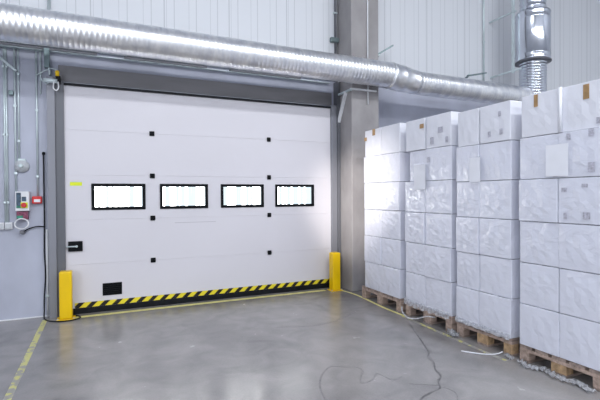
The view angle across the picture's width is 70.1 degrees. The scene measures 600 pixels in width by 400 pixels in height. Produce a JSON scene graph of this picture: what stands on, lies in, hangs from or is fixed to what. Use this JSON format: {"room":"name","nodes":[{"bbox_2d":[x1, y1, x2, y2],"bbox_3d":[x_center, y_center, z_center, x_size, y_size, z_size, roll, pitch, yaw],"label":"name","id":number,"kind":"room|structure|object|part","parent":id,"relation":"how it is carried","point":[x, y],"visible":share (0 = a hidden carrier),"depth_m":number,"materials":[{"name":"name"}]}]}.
{"room":"distribution center","nodes":[
{"label":"distribution center","id":0,"kind":"room"},
{"bbox_2d":[0,45,492,319],"bbox_3d":[0.341,-0.292,7.771,17.600,3.700,0.300,-1,1,-24],"label":"wall","id":1,"kind":"structure","parent":0,"point":[22,268],"depth_m":5.84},
{"bbox_2d":[0,222,4,229],"bbox_3d":[-3.955,0.344,5.647,0.084,0.090,0.062,-1,1,-24],"label":"box","id":2,"kind":"object","parent":1,"relation":"attached to","point":[2,226],"visible":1,"depth_m":5.63,"materials":[{"name":"white plastic"}]},
{"bbox_2d":[2,41,6,222],"bbox_3d":[-3.913,-0.897,5.669,0.039,2.390,0.027,-1,1,-24],"label":"cable conduit","id":3,"kind":"object","parent":1,"relation":"attached to","point":[3,64],"visible":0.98,"depth_m":5.66,"materials":[{"name":"metal"}]},
{"bbox_2d":[4,42,9,221],"bbox_3d":[-3.892,-0.897,5.679,0.039,2.390,0.027,-1,1,-24],"label":"cable conduit","id":4,"kind":"object","parent":1,"relation":"attached to","point":[5,48],"visible":0.96,"depth_m":5.67,"materials":[{"name":"metal"}]},
{"bbox_2d":[0,57,16,95],"bbox_3d":[-3.886,-1.657,5.638,0.262,0.532,0.088,-1,1,-34],"label":"strut","id":5,"kind":"object","parent":1,"relation":"attached to","point":[10,92],"visible":1,"depth_m":5.65,"materials":[{"name":"metal"}]},
{"bbox_2d":[5,222,12,228],"bbox_3d":[-3.868,0.343,5.686,0.084,0.090,0.062,-1,1,-24],"label":"box","id":6,"kind":"object","parent":1,"relation":"attached to","point":[8,225],"visible":1,"depth_m":5.66,"materials":[{"name":"white plastic"}]},
{"bbox_2d":[13,43,17,191],"bbox_3d":[-3.805,-1.093,5.716,0.039,2.000,0.027,-1,1,-24],"label":"cable conduit","id":7,"kind":"object","parent":1,"relation":"attached to","point":[14,62],"visible":0.94,"depth_m":5.71,"materials":[{"name":"metal"}]},
{"bbox_2d":[16,43,20,158],"bbox_3d":[-3.771,-1.308,5.732,0.033,1.570,0.023,-1,1,-24],"label":"cable conduit","id":8,"kind":"object","parent":1,"relation":"attached to","point":[17,72],"visible":1,"depth_m":5.72,"materials":[{"name":"metal"}]},
{"bbox_2d":[14,218,28,233],"bbox_3d":[-3.715,0.346,5.723,0.174,0.212,0.119,-1,1,-24],"label":"cable coil","id":9,"kind":"object","parent":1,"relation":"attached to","point":[22,231],"visible":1,"depth_m":5.69,"materials":[{"name":"white plastic"}]},
{"bbox_2d":[14,159,29,172],"bbox_3d":[-3.720,-0.461,5.715,0.170,0.185,0.118,-1,1,-24],"label":"round wall fitting","id":10,"kind":"object","parent":1,"relation":"attached to","point":[22,166],"visible":1,"depth_m":5.71,"materials":[{"name":"grey plastic"}]},
{"bbox_2d":[15,191,29,219],"bbox_3d":[-3.701,0.074,5.711,0.160,0.375,0.148,-1,1,-24],"label":"control box","id":11,"kind":"object","parent":1,"relation":"attached to","point":[22,198],"visible":0.99,"depth_m":5.69,"materials":[{"name":"white plastic"}]},
{"bbox_3d":[-3.727,0.005,5.668,0.054,0.205,0.006,-1,1,-24],"label":"dark panel","id":12,"kind":"part","parent":11,"relation":"part of","materials":[{"name":"grey plastic"}]},
{"bbox_2d":[0,315,48,320],"bbox_3d":[-5.381,1.618,5.046,4.290,0.014,0.008,-1,1,-24],"label":"baseboard","id":13,"kind":"structure","parent":1,"relation":"attached to","point":[45,315],"depth_m":5.78,"materials":[{"name":"white plastic"}]},
{"bbox_2d":[32,196,41,203],"bbox_3d":[-3.568,0.000,5.809,0.115,0.100,0.078,-1,1,-24],"label":"alarm box","id":14,"kind":"object","parent":1,"relation":"attached to","point":[35,199],"visible":1,"depth_m":5.78,"materials":[{"name":"red plastic"}]},
{"bbox_2d":[35,45,38,195],"bbox_3d":[-3.577,-1.075,5.820,0.036,2.040,0.025,-1,1,-24],"label":"cable conduit","id":15,"kind":"object","parent":1,"relation":"attached to","point":[36,85],"visible":1,"depth_m":5.82,"materials":[{"name":"metal"}]},
{"bbox_2d":[39,46,41,93],"bbox_3d":[-3.540,-1.771,5.834,0.027,0.650,0.019,-1,1,-24],"label":"cable conduit","id":16,"kind":"object","parent":1,"relation":"attached to","point":[40,46],"visible":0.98,"depth_m":5.83,"materials":[{"name":"metal"}]},
{"bbox_2d":[45,229,48,314],"bbox_3d":[-3.471,0.993,5.881,0.048,1.180,0.034,-1,1,-24],"label":"cable conduit","id":17,"kind":"object","parent":1,"relation":"attached to","point":[46,230],"visible":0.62,"depth_m":5.87,"materials":[{"name":"white plastic"}]},
{"bbox_2d":[25,152,80,321],"bbox_3d":[-3.342,0.476,5.732,0.743,2.264,0.300,0,1,-4],"label":"power cable","id":18,"kind":"object","parent":1,"relation":"attached to","point":[43,153],"visible":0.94,"depth_m":5.84,"materials":[{"name":"black rubber"}]},
{"bbox_3d":[-3.233,0.485,5.739,0.526,2.244,0.299,0,1,-6],"label":"cord","id":19,"kind":"part","parent":18,"relation":"part of","materials":[{"name":"black rubber"}]},
{"bbox_2d":[46,76,65,317],"bbox_3d":[-3.339,-0.033,5.878,0.200,3.270,0.140,-1,1,-24],"label":"guide","id":20,"kind":"object","parent":1,"relation":"attached to","point":[55,99],"visible":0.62,"depth_m":5.82,"materials":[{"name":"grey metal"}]},
{"bbox_2d":[44,48,50,76],"bbox_3d":[-3.443,-1.877,5.837,0.075,0.360,0.100,-1,1,-24],"label":"bracket","id":21,"kind":"object","parent":20,"relation":"attached to","point":[46,50],"visible":0.8,"depth_m":5.79,"materials":[{"name":"metal"}]},
{"bbox_3d":[-3.448,-1.927,5.834,0.065,0.260,0.100,-1,1,-24],"label":"wall plate","id":22,"kind":"part","parent":21,"relation":"part of","materials":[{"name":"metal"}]},
{"bbox_2d":[36,68,60,90],"bbox_3d":[-3.399,-1.621,5.776,0.300,0.326,0.226,-1,1,-24],"label":"switch","id":23,"kind":"object","parent":20,"relation":"attached to","point":[57,79],"visible":1,"depth_m":5.74,"materials":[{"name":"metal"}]},
{"bbox_2d":[0,42,328,83],"bbox_3d":[-3.412,-2.049,5.855,8.620,0.040,0.088,-1,1,-24],"label":"trim","id":24,"kind":"structure","parent":1,"relation":"attached to","point":[2,44],"depth_m":6.36,"materials":[{"name":"metal"}]},
{"bbox_2d":[58,65,331,107],"bbox_3d":[-1.383,-1.742,6.764,4.260,0.275,0.100,-1,1,-24],"label":"lintel","id":25,"kind":"object","parent":1,"relation":"attached to","point":[70,75],"visible":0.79,"depth_m":6.58,"materials":[{"name":"metal"}]},
{"bbox_2d":[64,85,330,314],"bbox_3d":[-1.356,-0.022,6.766,4.185,3.204,0.095,-1,1,-24],"label":"door","id":26,"kind":"structure","parent":1,"relation":"in","point":[170,199],"depth_m":6.62,"materials":[{"name":"white metal"}]},
{"bbox_3d":[-3.128,0.645,5.962,0.180,0.140,0.030,-1,1,-24],"label":"lock plate","id":27,"kind":"part","parent":26,"relation":"part of","materials":[{"name":"black plastic"}]},
{"bbox_2d":[103,282,121,295],"bbox_3d":[-2.702,1.279,6.165,0.256,0.177,0.018,-1,1,-24],"label":"vent grille","id":28,"kind":"object","parent":26,"relation":"attached to","point":[109,288],"depth_m":6.16,"materials":[{"name":"black plastic"}]},
{"bbox_3d":[-1.374,-1.311,6.772,4.185,0.627,0.040,-1,1,-24],"label":"panel","id":29,"kind":"part","parent":26,"relation":"part of","materials":[{"name":"white metal"}]},
{"bbox_3d":[-1.370,-0.683,6.779,4.185,0.628,0.040,-1,1,-24],"label":"panel","id":30,"kind":"part","parent":26,"relation":"part of","materials":[{"name":"white metal"}]},
{"bbox_3d":[-1.366,-0.054,6.787,4.185,0.627,0.040,-1,1,-24],"label":"panel","id":31,"kind":"part","parent":26,"relation":"part of","materials":[{"name":"white metal"}]},
{"bbox_3d":[-1.362,0.574,6.794,4.185,0.627,0.040,-1,1,-24],"label":"panel","id":32,"kind":"part","parent":26,"relation":"part of","materials":[{"name":"white metal"}]},
{"bbox_3d":[-1.358,1.191,6.801,4.185,0.606,0.040,-1,1,-24],"label":"panel","id":33,"kind":"part","parent":26,"relation":"part of","materials":[{"name":"white metal"}]},
{"bbox_2d":[330,81,340,286],"bbox_3d":[0.621,-0.273,7.645,0.157,3.660,0.160,-1,1,-24],"label":"guide","id":34,"kind":"object","parent":1,"relation":"attached to","point":[335,139],"visible":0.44,"depth_m":7.60,"materials":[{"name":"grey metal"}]},
{"bbox_2d":[0,287,599,399],"bbox_3d":[3.449,1.718,0.908,17.600,0.201,15.400,-1,1,-24],"label":"floor","id":35,"kind":"structure","parent":0,"point":[321,343],"depth_m":4.33,"materials":[{"name":"concrete"}]},
{"bbox_2d":[56,270,75,320],"bbox_3d":[-3.157,1.280,5.774,0.219,0.645,0.182,-1,1,-24],"label":"bollard","id":36,"kind":"object","parent":35,"relation":"on","point":[65,277],"visible":0.99,"depth_m":5.71,"materials":[{"name":"yellow metal"}]},
{"bbox_3d":[-3.157,1.274,5.774,0.152,0.633,0.152,-1,1,-24],"label":"post","id":37,"kind":"part","parent":36,"relation":"part of","materials":[{"name":"yellow paint"}]},
{"bbox_3d":[-3.155,1.597,5.777,0.219,0.012,0.182,-1,1,-24],"label":"plate","id":38,"kind":"part","parent":36,"relation":"part of","materials":[{"name":"yellow paint"}]},
{"bbox_2d":[327,252,342,291],"bbox_3d":[0.603,1.233,7.409,0.216,0.655,0.180,-1,1,-24],"label":"bollard","id":39,"kind":"object","parent":35,"relation":"on","point":[334,257],"visible":1,"depth_m":7.35,"materials":[{"name":"yellow metal"}]},
{"bbox_3d":[0.603,1.227,7.409,0.150,0.643,0.150,-1,1,-24],"label":"post","id":40,"kind":"part","parent":39,"relation":"part of","materials":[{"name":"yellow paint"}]},
{"bbox_2d":[336,0,378,290],"bbox_3d":[1.011,-2.245,7.596,0.551,7.600,0.538,-1,1,-24],"label":"concrete pillar","id":41,"kind":"structure","parent":35,"relation":"on","point":[358,117],"depth_m":7.35,"materials":[{"name":"grey concrete"}]},
{"bbox_2d":[330,0,338,53],"bbox_3d":[0.610,-4.092,7.599,0.170,3.860,0.066,-1,1,-24],"label":"drain pipe","id":42,"kind":"object","parent":41,"relation":"attached to","point":[335,40],"visible":0.67,"depth_m":7.61,"materials":[{"name":"grey metal"}]},
{"bbox_2d":[337,88,376,122],"bbox_3d":[0.967,-1.591,7.553,0.530,0.594,0.590,-1,1,-24],"label":"bracket","id":43,"kind":"object","parent":41,"relation":"attached to","point":[344,93],"visible":0.93,"depth_m":7.40,"materials":[{"name":"metal"}]},
{"bbox_3d":[0.744,-1.861,7.456,0.035,0.035,0.580,-1,1,-24],"label":"arm","id":44,"kind":"part","parent":43,"relation":"part of","materials":[{"name":"metal"}]},
{"bbox_2d":[367,0,368,104],"bbox_3d":[1.154,-3.833,7.335,0.040,4.380,0.030,-1,1,-24],"label":"conduit","id":45,"kind":"object","parent":41,"relation":"attached to","point":[367,0],"visible":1,"depth_m":7.34,"materials":[{"name":"white plastic"}]},
{"bbox_2d":[362,285,416,312],"bbox_3d":[1.745,1.468,6.667,1.200,0.189,0.995,-1,1,-24],"label":"pallet","id":46,"kind":"object","parent":35,"relation":"on","point":[382,298],"visible":0.33,"depth_m":6.39,"materials":[{"name":"brown wood"}]},
{"bbox_2d":[365,261,380,291],"bbox_3d":[1.390,1.168,6.707,0.610,0.406,0.439,-1,1,-24],"label":"carton","id":47,"kind":"object","parent":46,"relation":"on","point":[372,270],"visible":0.33,"depth_m":6.57,"materials":[{"name":"white cardboard"}]},
{"bbox_2d":[364,235,382,264],"bbox_3d":[1.377,0.758,6.698,0.610,0.406,0.439,-1,1,-24],"label":"carton","id":48,"kind":"object","parent":47,"relation":"on","point":[372,244],"visible":0.34,"depth_m":6.55,"materials":[{"name":"white cardboard"}]},
{"bbox_2d":[365,209,380,236],"bbox_3d":[1.381,0.348,6.696,0.609,0.406,0.439,-1,1,-25],"label":"carton","id":49,"kind":"object","parent":48,"relation":"on","point":[372,216],"visible":0.4,"depth_m":6.56,"materials":[{"name":"white cardboard"}]},
{"bbox_2d":[364,183,380,209],"bbox_3d":[1.377,-0.062,6.691,0.610,0.406,0.439,-1,1,-23],"label":"carton","id":50,"kind":"object","parent":49,"relation":"on","point":[371,190],"visible":0.38,"depth_m":6.55,"materials":[{"name":"white cardboard"}]},
{"bbox_2d":[364,155,382,182],"bbox_3d":[1.368,-0.472,6.683,0.610,0.406,0.439,-1,1,-24],"label":"carton","id":51,"kind":"object","parent":50,"relation":"on","point":[372,164],"visible":0.34,"depth_m":6.53,"materials":[{"name":"white cardboard"}]},
{"bbox_2d":[364,128,381,156],"bbox_3d":[1.381,-0.882,6.683,0.614,0.406,0.428,-1,1,-24],"label":"carton","id":52,"kind":"object","parent":51,"relation":"on","point":[372,139],"visible":0.38,"depth_m":6.54,"materials":[{"name":"white cardboard"}]},
{"bbox_2d":[381,265,406,298],"bbox_3d":[1.566,1.172,6.290,0.609,0.406,0.454,-1,1,-24],"label":"carton","id":53,"kind":"object","parent":46,"relation":"on","point":[393,280],"visible":0.4,"depth_m":6.08,"materials":[{"name":"white cardboard"}]},
{"bbox_2d":[381,238,405,268],"bbox_3d":[1.575,0.762,6.290,0.610,0.406,0.454,-1,1,-24],"label":"carton","id":54,"kind":"object","parent":53,"relation":"on","point":[393,250],"visible":0.41,"depth_m":6.09,"materials":[{"name":"white cardboard"}]},
{"bbox_2d":[381,210,405,239],"bbox_3d":[1.572,0.352,6.286,0.609,0.406,0.454,-1,1,-24],"label":"carton","id":55,"kind":"object","parent":54,"relation":"on","point":[392,222],"visible":0.5,"depth_m":6.10,"materials":[{"name":"white paper"}]},
{"bbox_2d":[380,182,404,210],"bbox_3d":[1.556,-0.058,6.275,0.610,0.406,0.454,-1,1,-23],"label":"carton","id":56,"kind":"object","parent":55,"relation":"on","point":[392,194],"visible":0.5,"depth_m":6.08,"materials":[{"name":"white cardboard"}]},
{"bbox_2d":[381,152,409,181],"bbox_3d":[1.561,-0.468,6.273,0.610,0.406,0.454,-1,1,-24],"label":"carton","id":57,"kind":"object","parent":56,"relation":"on","point":[395,167],"visible":0.49,"depth_m":6.03,"materials":[{"name":"white cardboard"}]},
{"bbox_2d":[381,123,409,154],"bbox_3d":[1.564,-0.878,6.266,0.610,0.406,0.437,-1,1,-25],"label":"carton","id":58,"kind":"object","parent":57,"relation":"on","point":[393,137],"visible":0.44,"depth_m":6.06,"materials":[{"name":"white cardboard"}]},
{"bbox_2d":[406,301,456,332],"bbox_3d":[2.171,1.476,5.721,1.200,0.189,0.860,-1,1,-24],"label":"pallet","id":59,"kind":"object","parent":35,"relation":"on","point":[451,323],"visible":0.27,"depth_m":5.45,"materials":[{"name":"brown wood"}]},
{"bbox_2d":[406,271,425,306],"bbox_3d":[1.799,1.177,5.803,0.610,0.404,0.394,-1,1,-25],"label":"carton","id":60,"kind":"object","parent":59,"relation":"on","point":[415,283],"visible":0.34,"depth_m":5.66,"materials":[{"name":"white paper"}]},
{"bbox_2d":[406,242,426,275],"bbox_3d":[1.797,0.770,5.798,0.610,0.404,0.394,-1,1,-25],"label":"carton","id":61,"kind":"object","parent":60,"relation":"on","point":[415,252],"visible":0.35,"depth_m":5.66,"materials":[{"name":"white cardboard"}]},
{"bbox_2d":[405,212,424,243],"bbox_3d":[1.782,0.362,5.788,0.609,0.404,0.394,-1,1,-24],"label":"carton","id":62,"kind":"object","parent":61,"relation":"on","point":[414,221],"visible":0.34,"depth_m":5.64,"materials":[{"name":"white paper"}]},
{"bbox_2d":[405,182,425,212],"bbox_3d":[1.788,-0.045,5.787,0.610,0.404,0.394,-1,1,-24],"label":"carton","id":63,"kind":"object","parent":62,"relation":"on","point":[414,199],"visible":0.32,"depth_m":5.68,"materials":[{"name":"white cardboard"}]},
{"bbox_2d":[410,150,425,181],"bbox_3d":[1.822,-0.453,5.761,0.610,0.404,0.324,-1,1,-24],"label":"carton","id":64,"kind":"object","parent":63,"relation":"on","point":[416,157],"visible":0.25,"depth_m":5.67,"materials":[{"name":"white cardboard"}]},
{"bbox_2d":[406,118,426,151],"bbox_3d":[1.788,-0.860,5.772,0.614,0.404,0.371,-1,1,-24],"label":"carton","id":65,"kind":"object","parent":64,"relation":"on","point":[415,129],"visible":0.41,"depth_m":5.62,"materials":[{"name":"white cardboard"}]},
{"bbox_2d":[414,164,424,189],"bbox_3d":[1.544,-0.294,5.527,0.002,0.320,0.220,-1,1,-24],"label":"paper sheet","id":66,"kind":"object","parent":64,"relation":"attached to","point":[419,170],"visible":1,"depth_m":5.53,"materials":[{"name":"white paper"}]},
{"bbox_2d":[401,306,434,318],"bbox_3d":[1.498,1.506,5.596,0.106,0.116,0.657,-1,1,-24],"label":"strand","id":67,"kind":"object","parent":59,"relation":"hanging from","point":[401,306],"visible":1,"depth_m":5.59,"materials":[{"name":"white plastic"}]},
{"bbox_2d":[404,298,449,318],"bbox_3d":[1.595,1.384,5.461,0.029,0.095,0.860,-1,1,-24],"label":"film","id":68,"kind":"object","parent":59,"relation":"attached to","point":[414,302],"visible":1,"depth_m":5.42,"materials":[{"name":"white"}]},
{"bbox_2d":[426,276,458,316],"bbox_3d":[1.976,1.181,5.411,0.609,0.404,0.454,-1,1,-24],"label":"carton","id":69,"kind":"object","parent":59,"relation":"on","point":[441,295],"visible":0.41,"depth_m":5.23,"materials":[{"name":"white paper"}]},
{"bbox_2d":[425,245,456,282],"bbox_3d":[1.958,0.773,5.399,0.610,0.404,0.454,-1,1,-24],"label":"carton","id":70,"kind":"object","parent":69,"relation":"on","point":[440,262],"visible":0.45,"depth_m":5.20,"materials":[{"name":"white cardboard"}]},
{"bbox_2d":[425,213,458,247],"bbox_3d":[1.968,0.366,5.400,0.610,0.404,0.454,-1,1,-25],"label":"carton","id":71,"kind":"object","parent":70,"relation":"on","point":[440,228],"visible":0.52,"depth_m":5.23,"materials":[{"name":"white paper"}]},
{"bbox_2d":[425,180,456,213],"bbox_3d":[1.967,-0.042,5.396,0.610,0.404,0.454,-1,1,-25],"label":"carton","id":72,"kind":"object","parent":71,"relation":"on","point":[441,195],"visible":0.54,"depth_m":5.21,"materials":[{"name":"white cardboard"}]},
{"bbox_2d":[425,146,457,180],"bbox_3d":[1.965,-0.449,5.391,0.614,0.404,0.454,-1,1,-25],"label":"carton","id":73,"kind":"object","parent":72,"relation":"on","point":[440,161],"visible":0.51,"depth_m":5.21,"materials":[{"name":"white cardboard"}]},
{"bbox_2d":[426,111,459,148],"bbox_3d":[1.969,-0.857,5.384,0.614,0.404,0.435,-1,1,-24],"label":"carton","id":74,"kind":"object","parent":73,"relation":"on","point":[441,129],"visible":0.49,"depth_m":5.19,"materials":[{"name":"white cardboard"}]},
{"bbox_2d":[447,328,457,337],"bbox_3d":[1.778,1.540,4.960,0.114,0.074,0.200,0,1,-4],"label":"scrap","id":75,"kind":"object","parent":35,"relation":"on","point":[454,331],"visible":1,"depth_m":4.95,"materials":[{"name":"white"}]},
{"bbox_2d":[461,350,502,354],"bbox_3d":[1.879,1.569,4.412,0.404,0.033,0.059,0,1,13],"label":"strap","id":76,"kind":"object","parent":35,"relation":"on","point":[461,350],"visible":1,"depth_m":4.39,"materials":[{"name":"white plastic"}]},
{"bbox_2d":[457,321,519,356],"bbox_3d":[2.535,1.488,4.911,1.200,0.179,0.745,-1,1,-24],"label":"pallet","id":77,"kind":"object","parent":35,"relation":"on","point":[511,346],"visible":0.33,"depth_m":4.63,"materials":[{"name":"brown wood"}]},
{"bbox_2d":[456,286,480,325],"bbox_3d":[2.157,1.197,4.963,0.610,0.399,0.329,-1,1,-25],"label":"carton","id":78,"kind":"object","parent":77,"relation":"on","point":[467,299],"visible":0.37,"depth_m":4.82,"materials":[{"name":"white paper"}]},
{"bbox_2d":[457,251,479,290],"bbox_3d":[2.169,0.795,4.965,0.610,0.399,0.329,-1,1,-24],"label":"carton","id":79,"kind":"object","parent":78,"relation":"on","point":[468,264],"visible":0.31,"depth_m":4.83,"materials":[{"name":"white cardboard"}]},
{"bbox_2d":[456,217,478,253],"bbox_3d":[2.153,0.392,4.955,0.610,0.399,0.329,-1,1,-24],"label":"carton","id":80,"kind":"object","parent":79,"relation":"on","point":[467,228],"visible":0.36,"depth_m":4.82,"materials":[{"name":"white paper"}]},
{"bbox_2d":[457,182,479,217],"bbox_3d":[2.160,-0.010,4.954,0.610,0.399,0.329,-1,1,-25],"label":"carton","id":81,"kind":"object","parent":80,"relation":"on","point":[468,193],"visible":0.41,"depth_m":4.81,"materials":[{"name":"white cardboard"}]},
{"bbox_2d":[456,145,479,181],"bbox_3d":[2.155,-0.413,4.948,0.609,0.399,0.329,-1,1,-24],"label":"carton","id":82,"kind":"object","parent":81,"relation":"on","point":[463,154],"visible":0.31,"depth_m":4.86,"materials":[{"name":"white cardboard"}]},
{"bbox_2d":[458,108,480,146],"bbox_3d":[2.166,-0.815,4.941,0.610,0.399,0.306,-1,1,-23],"label":"carton","id":83,"kind":"object","parent":82,"relation":"on","point":[468,121],"visible":0.45,"depth_m":4.80,"materials":[{"name":"white cardboard"}]},
{"bbox_2d":[469,157,479,181],"bbox_3d":[1.917,-0.331,4.697,0.002,0.270,0.150,-1,1,-24],"label":"paper sheet","id":84,"kind":"object","parent":82,"relation":"attached to","point":[474,163],"visible":1,"depth_m":4.70,"materials":[{"name":"white paper"}]},
{"bbox_2d":[455,317,509,339],"bbox_3d":[1.958,1.383,4.651,0.030,0.059,0.745,-1,1,-24],"label":"film","id":85,"kind":"object","parent":78,"relation":"attached to","point":[477,326],"visible":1,"depth_m":4.66,"materials":[{"name":"white"}]},
{"bbox_2d":[479,291,520,338],"bbox_3d":[2.312,1.200,4.625,0.609,0.399,0.404,-1,1,-24],"label":"carton","id":86,"kind":"object","parent":77,"relation":"on","point":[499,313],"visible":0.5,"depth_m":4.43,"materials":[{"name":"white paper"}]},
{"bbox_2d":[480,255,520,298],"bbox_3d":[2.324,0.798,4.626,0.610,0.399,0.404,-1,1,-24],"label":"carton","id":87,"kind":"object","parent":86,"relation":"on","point":[498,276],"visible":0.44,"depth_m":4.44,"materials":[{"name":"white cardboard"}]},
{"bbox_2d":[479,218,519,258],"bbox_3d":[2.312,0.395,4.618,0.609,0.399,0.404,-1,1,-24],"label":"carton","id":88,"kind":"object","parent":87,"relation":"on","point":[500,238],"visible":0.56,"depth_m":4.43,"materials":[{"name":"white paper"}]},
{"bbox_2d":[480,180,518,218],"bbox_3d":[2.317,-0.007,4.617,0.610,0.399,0.404,-1,1,-24],"label":"carton","id":89,"kind":"object","parent":88,"relation":"on","point":[498,199],"visible":0.58,"depth_m":4.43,"materials":[{"name":"white cardboard"}]},
{"bbox_2d":[480,140,528,180],"bbox_3d":[2.316,-0.410,4.612,0.609,0.399,0.404,-1,1,-24],"label":"carton","id":90,"kind":"object","parent":89,"relation":"on","point":[499,161],"visible":0.53,"depth_m":4.42,"materials":[{"name":"white cardboard"}]},
{"bbox_2d":[480,100,521,143],"bbox_3d":[2.309,-0.812,4.603,0.614,0.399,0.390,-1,1,-23],"label":"carton","id":91,"kind":"object","parent":90,"relation":"on","point":[499,122],"visible":0.48,"depth_m":4.40,"materials":[{"name":"white cardboard"}]},
{"bbox_2d":[518,359,596,391],"bbox_3d":[2.273,1.565,3.849,0.152,0.044,0.756,-1,1,-24],"label":"scrap","id":92,"kind":"object","parent":35,"relation":"on","point":[532,367],"visible":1,"depth_m":3.81,"materials":[{"name":"white"}]},
{"bbox_2d":[520,344,599,391],"bbox_3d":[2.889,1.502,4.125,1.200,0.164,0.800,-1,1,-24],"label":"pallet","id":93,"kind":"object","parent":35,"relation":"on","point":[561,366],"visible":0.41,"depth_m":3.88,"materials":[{"name":"brown wood"}]},
{"bbox_2d":[520,303,559,356],"bbox_3d":[2.522,1.218,4.174,0.609,0.402,0.399,-1,1,-25],"label":"carton","id":94,"kind":"object","parent":93,"relation":"on","point":[539,327],"visible":0.44,"depth_m":4.03,"materials":[{"name":"white cardboard"}]},
{"bbox_2d":[520,262,560,311],"bbox_3d":[2.526,0.812,4.172,0.610,0.402,0.399,-1,1,-24],"label":"carton","id":95,"kind":"object","parent":94,"relation":"on","point":[539,284],"visible":0.46,"depth_m":4.03,"materials":[{"name":"white cardboard"}]},
{"bbox_2d":[520,221,559,266],"bbox_3d":[2.524,0.406,4.167,0.609,0.402,0.399,-1,1,-25],"label":"carton","id":96,"kind":"object","parent":95,"relation":"on","point":[539,241],"visible":0.41,"depth_m":4.03,"materials":[{"name":"white paper"}]},
{"bbox_2d":[519,178,558,222],"bbox_3d":[2.508,0.000,4.157,0.610,0.402,0.399,-1,1,-24],"label":"carton","id":97,"kind":"object","parent":96,"relation":"on","point":[538,198],"visible":0.46,"depth_m":4.01,"materials":[{"name":"white cardboard"}]},
{"bbox_2d":[520,133,558,178],"bbox_3d":[2.517,-0.406,4.157,0.614,0.402,0.399,-1,1,-25],"label":"carton","id":98,"kind":"object","parent":97,"relation":"on","point":[532,149],"visible":0.43,"depth_m":4.06,"materials":[{"name":"white cardboard"}]},
{"bbox_2d":[522,89,557,137],"bbox_3d":[2.519,-0.811,4.147,0.614,0.402,0.377,-1,1,-24],"label":"carton","id":99,"kind":"object","parent":98,"relation":"on","point":[539,110],"visible":0.44,"depth_m":4.01,"materials":[{"name":"white cardboard"}]},
{"bbox_2d":[546,143,567,176],"bbox_3d":[2.303,-0.356,3.839,0.002,0.285,0.210,-1,1,-24],"label":"paper sheet","id":100,"kind":"object","parent":98,"relation":"attached to","point":[557,154],"visible":1,"depth_m":3.83,"materials":[{"name":"white paper"}]},
{"bbox_2d":[559,313,599,370],"bbox_3d":[2.692,1.221,3.812,0.610,0.402,0.389,-1,1,-24],"label":"carton","id":101,"kind":"object","parent":93,"relation":"on","point":[579,337],"visible":0.75,"depth_m":3.69,"materials":[{"name":"white cardboard"}]},
{"bbox_2d":[560,268,599,322],"bbox_3d":[2.687,0.815,3.806,0.610,0.402,0.389,-1,1,-25],"label":"carton","id":102,"kind":"object","parent":101,"relation":"on","point":[579,290],"visible":0.83,"depth_m":3.69,"materials":[{"name":"white paper"}]},
{"bbox_2d":[559,223,599,273],"bbox_3d":[2.680,0.409,3.799,0.610,0.402,0.389,-1,1,-24],"label":"carton","id":103,"kind":"object","parent":102,"relation":"on","point":[579,244],"visible":0.87,"depth_m":3.68,"materials":[{"name":"white paper"}]},
{"bbox_2d":[559,177,599,224],"bbox_3d":[2.673,0.003,3.792,0.614,0.402,0.389,-1,1,-24],"label":"carton","id":104,"kind":"object","parent":103,"relation":"on","point":[579,198],"visible":1,"depth_m":3.67,"materials":[{"name":"white cardboard"}]},
{"bbox_2d":[559,127,599,177],"bbox_3d":[2.671,-0.402,3.788,0.614,0.402,0.389,-1,1,-24],"label":"carton","id":105,"kind":"object","parent":104,"relation":"on","point":[583,145],"visible":0.88,"depth_m":3.64,"materials":[{"name":"white cardboard"}]},
{"bbox_2d":[558,79,599,132],"bbox_3d":[2.679,-0.808,3.790,0.636,0.405,0.385,-1,1,-24],"label":"carton","id":106,"kind":"object","parent":105,"relation":"on","point":[580,102],"depth_m":3.69,"materials":[{"name":"white cardboard"}]},
{"bbox_3d":[2.330,-0.806,3.831,0.030,0.405,0.029,-1,1,-24],"label":"film roll edge","id":107,"kind":"part","parent":106,"relation":"part of","materials":[{"name":"white plastic"}]},
{"bbox_2d":[0,0,599,90],"bbox_3d":[0.327,-4.092,7.704,17.600,3.900,0.350,-1,1,-24],"label":"wall","id":108,"kind":"structure","parent":0,"point":[442,37],"depth_m":8.33,"materials":[{"name":"grey metal"}]},
{"bbox_2d":[47,0,50,9],"bbox_3d":[-3.421,-4.046,5.800,0.060,3.860,0.042,-1,1,-24],"label":"pipe","id":109,"kind":"object","parent":108,"relation":"attached to","point":[48,1],"visible":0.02,"depth_m":5.80,"materials":[{"name":"metal"}]},
{"bbox_2d":[378,45,393,56],"bbox_3d":[1.499,-2.715,7.890,0.358,0.258,0.286,-1,1,-24],"label":"wall hook","id":110,"kind":"object","parent":108,"relation":"attached to","point":[379,53],"visible":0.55,"depth_m":7.76,"materials":[{"name":"metal"}]},
{"bbox_2d":[465,72,486,77],"bbox_3d":[3.561,-2.542,8.830,0.517,0.184,0.267,-1,1,-24],"label":"wall hook","id":111,"kind":"object","parent":108,"relation":"attached to","point":[468,75],"visible":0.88,"depth_m":8.71,"materials":[{"name":"metal"}]},
{"bbox_2d":[482,0,485,80],"bbox_3d":[3.902,-4.130,9.092,0.060,3.860,0.042,-1,1,-24],"label":"pipe","id":112,"kind":"object","parent":108,"relation":"attached to","point":[483,41],"visible":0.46,"depth_m":9.08,"materials":[{"name":"metal"}]},
{"bbox_2d":[489,0,551,93],"bbox_3d":[4.499,-3.920,8.733,1.117,4.280,0.669,0,1,18],"label":"duct","id":113,"kind":"object","parent":108,"relation":"attached to","point":[531,27],"visible":0.72,"depth_m":8.45,"materials":[{"name":"grey metal"}]},
{"bbox_2d":[0,2,533,103],"bbox_3d":[-1.205,-2.066,6.018,12.582,0.536,0.447,-1,1,-24],"label":"ventilation duct","id":114,"kind":"object","parent":113,"relation":"attached to","point":[22,24],"visible":0.95,"depth_m":5.92,"materials":[{"name":"silver metal"}]}
]}

